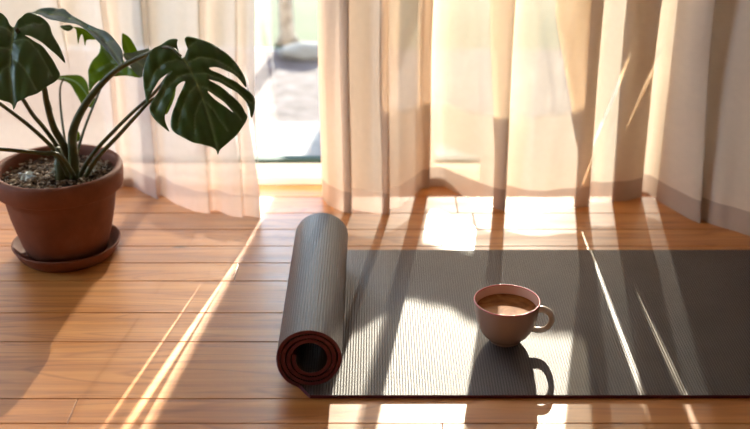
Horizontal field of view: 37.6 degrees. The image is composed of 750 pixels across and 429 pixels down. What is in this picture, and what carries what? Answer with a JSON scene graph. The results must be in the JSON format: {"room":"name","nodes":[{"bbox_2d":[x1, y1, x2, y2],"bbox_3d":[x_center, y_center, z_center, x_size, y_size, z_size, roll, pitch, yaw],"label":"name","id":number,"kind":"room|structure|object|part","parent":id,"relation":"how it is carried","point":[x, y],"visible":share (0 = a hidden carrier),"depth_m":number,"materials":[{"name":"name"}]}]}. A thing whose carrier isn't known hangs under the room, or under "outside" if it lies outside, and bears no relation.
{"room":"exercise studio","nodes":[
{"label":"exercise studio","id":0,"kind":"room"},
{"bbox_2d":[0,144,123,262],"bbox_3d":[-0.722,-0.015,2.542,0.291,0.212,0.291,0,24,0],"label":"pot","id":1,"kind":"object","parent":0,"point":[57,213],"depth_m":2.47,"materials":[{"name":"ceramic"}]},
{"bbox_2d":[0,185,749,428],"bbox_3d":[0.000,0.742,1.177,4.399,0.030,3.938,0,24,0],"label":"floor","id":2,"kind":"structure","parent":0,"point":[179,327],"depth_m":2.30,"materials":[{"name":"brown wood"}]},
{"bbox_2d":[11,224,120,272],"bbox_3d":[-0.722,0.073,2.582,0.249,0.035,0.249,0,24,0],"label":"saucer","id":3,"kind":"object","parent":2,"relation":"on","point":[17,248],"visible":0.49,"depth_m":2.50,"materials":[{"name":"ceramic"}]},
{"bbox_2d":[0,7,254,262],"bbox_3d":[-0.577,-0.164,2.401,0.634,0.599,0.458,0,24,0],"label":"monstera","id":4,"kind":"object","parent":2,"relation":"on","point":[59,199],"visible":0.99,"depth_m":2.40,"materials":[{"name":"plant"}]},
{"bbox_3d":[-0.788,-0.203,2.381,0.217,0.283,0.018,-5,25,-10],"label":"stem","id":5,"kind":"part","parent":4,"relation":"part of","materials":[{"name":"green plant"}]},
{"bbox_3d":[-0.773,-0.119,2.337,0.275,0.149,0.015,-18,30,-34],"label":"stem","id":6,"kind":"part","parent":4,"relation":"part of","materials":[{"name":"green plant"}]},
{"bbox_3d":[-0.749,-0.190,2.421,0.046,0.267,0.141,15,28,30],"label":"stem","id":7,"kind":"part","parent":4,"relation":"part of","materials":[{"name":"green plant"}]},
{"bbox_3d":[-0.700,-0.227,2.338,0.044,0.394,0.186,0,24,0],"label":"stem","id":8,"kind":"part","parent":4,"relation":"part of","materials":[{"name":"green plant"}]},
{"bbox_3d":[-0.710,-0.109,2.480,0.036,0.087,0.037,0,24,0],"label":"crown","id":9,"kind":"part","parent":4,"relation":"part of","materials":[{"name":"green plant"}]},
{"bbox_3d":[-0.716,-0.207,2.534,0.018,0.186,0.142,-5,25,-11],"label":"stem","id":10,"kind":"part","parent":4,"relation":"part of","materials":[{"name":"green plant"}]},
{"bbox_3d":[-0.662,-0.221,2.523,0.035,0.214,0.157,13,28,27],"label":"stem","id":11,"kind":"part","parent":4,"relation":"part of","materials":[{"name":"green plant"}]},
{"bbox_3d":[-0.547,-0.174,2.438,0.210,0.186,0.028,-6,25,-12],"label":"stem","id":12,"kind":"part","parent":4,"relation":"part of","materials":[{"name":"green plant"}]},
{"bbox_3d":[-0.552,-0.199,2.427,0.231,0.248,0.040,0,24,0],"label":"stem","id":13,"kind":"part","parent":4,"relation":"part of","materials":[{"name":"green plant"}]},
{"bbox_3d":[-0.549,-0.228,2.431,0.279,0.311,0.096,0,24,0],"label":"stem","id":14,"kind":"part","parent":4,"relation":"part of","materials":[{"name":"green plant"}]},
{"bbox_2d":[276,213,749,397],"bbox_3d":[0.469,0.157,2.287,1.303,0.127,0.611,0,24,0],"label":"yoga mat","id":15,"kind":"object","parent":2,"relation":"on","point":[355,323],"visible":0.98,"depth_m":2.23,"materials":[{"name":"plastic"}]},
{"bbox_2d":[474,284,554,346],"bbox_3d":[0.263,0.211,2.191,0.131,0.092,0.138,-18,30,-35],"label":"coffee cup","id":16,"kind":"object","parent":15,"relation":"on","point":[506,315],"visible":1,"depth_m":2.17,"materials":[{"name":"pink ceramic"}]},
{"bbox_3d":[0.333,0.209,2.181,0.046,0.060,0.014,5,25,10],"label":"handle","id":17,"kind":"part","parent":16,"relation":"part of","materials":[{"name":"ceramic"}]},
{"bbox_2d":[318,0,433,214],"bbox_3d":[0.017,-1.081,2.393,0.294,2.301,0.167,-5,25,-12],"label":"sheer curtain","id":18,"kind":"object","parent":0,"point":[374,56],"visible":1,"depth_m":2.74,"materials":[{"name":"beige fabric"}]},
{"bbox_3d":[0.000,-1.253,2.529,4.400,2.500,0.160,0,24,0],"label":"wall","id":19,"kind":"structure","parent":0,"visible":0},
{"bbox_2d":[0,0,260,218],"bbox_3d":[-1.118,-1.102,2.439,1.681,2.301,0.180,2,24,4],"label":"sheer curtain","id":20,"kind":"object","parent":19,"relation":"hanging from","point":[157,161],"visible":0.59,"depth_m":2.77,"materials":[{"name":"fabric"}]},
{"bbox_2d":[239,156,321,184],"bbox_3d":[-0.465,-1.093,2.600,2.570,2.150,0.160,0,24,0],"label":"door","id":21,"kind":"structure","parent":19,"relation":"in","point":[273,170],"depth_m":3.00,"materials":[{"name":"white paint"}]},
{"bbox_2d":[430,0,749,235],"bbox_3d":[0.792,-1.053,2.328,1.378,2.301,0.310,1,24,2],"label":"sheer curtain","id":22,"kind":"object","parent":19,"relation":"hanging from","point":[522,91],"visible":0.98,"depth_m":2.73,"materials":[{"name":"beige fabric"}]},
{"label":"outside","id":23,"kind":"structure","parent":0,"visible":0},
{"bbox_2d":[254,0,317,48],"bbox_3d":[0.000,-4.770,13.589,20.000,0.034,20.000,0,24,0],"label":"lawn","id":24,"kind":"structure","parent":23,"point":[266,22],"depth_m":4.86,"materials":[{"name":"green plant"}]},
{"bbox_2d":[275,0,299,45],"bbox_3d":[-0.327,-1.732,4.112,0.860,2.216,0.844,0,24,0],"label":"tree","id":25,"kind":"object","parent":24,"relation":"on","point":[287,36],"visible":0.97,"depth_m":4.47,"materials":[{"name":"grey plant"}]},
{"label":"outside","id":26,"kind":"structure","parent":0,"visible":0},
{"bbox_2d":[228,49,618,122],"bbox_3d":[0.000,-0.379,4.092,12.000,0.225,0.925,0,24,0],"label":"window","id":27,"kind":"object","parent":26,"point":[286,91],"depth_m":3.98,"materials":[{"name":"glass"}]},
{"bbox_2d":[278,42,317,60],"bbox_3d":[-0.285,-0.636,4.343,0.193,0.097,0.110,0,24,0],"label":"garden stone","id":28,"kind":"object","parent":27,"relation":"on","point":[300,51],"visible":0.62,"depth_m":4.30,"materials":[{"name":"grey stone"}]},
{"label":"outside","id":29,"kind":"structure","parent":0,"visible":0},
{"bbox_2d":[236,123,603,155],"bbox_3d":[0.000,-0.153,3.399,5.200,0.100,0.515,0,24,0],"label":"patio slab","id":30,"kind":"object","parent":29,"point":[273,139],"depth_m":3.46,"materials":[{"name":"grey concrete"}]}
]}

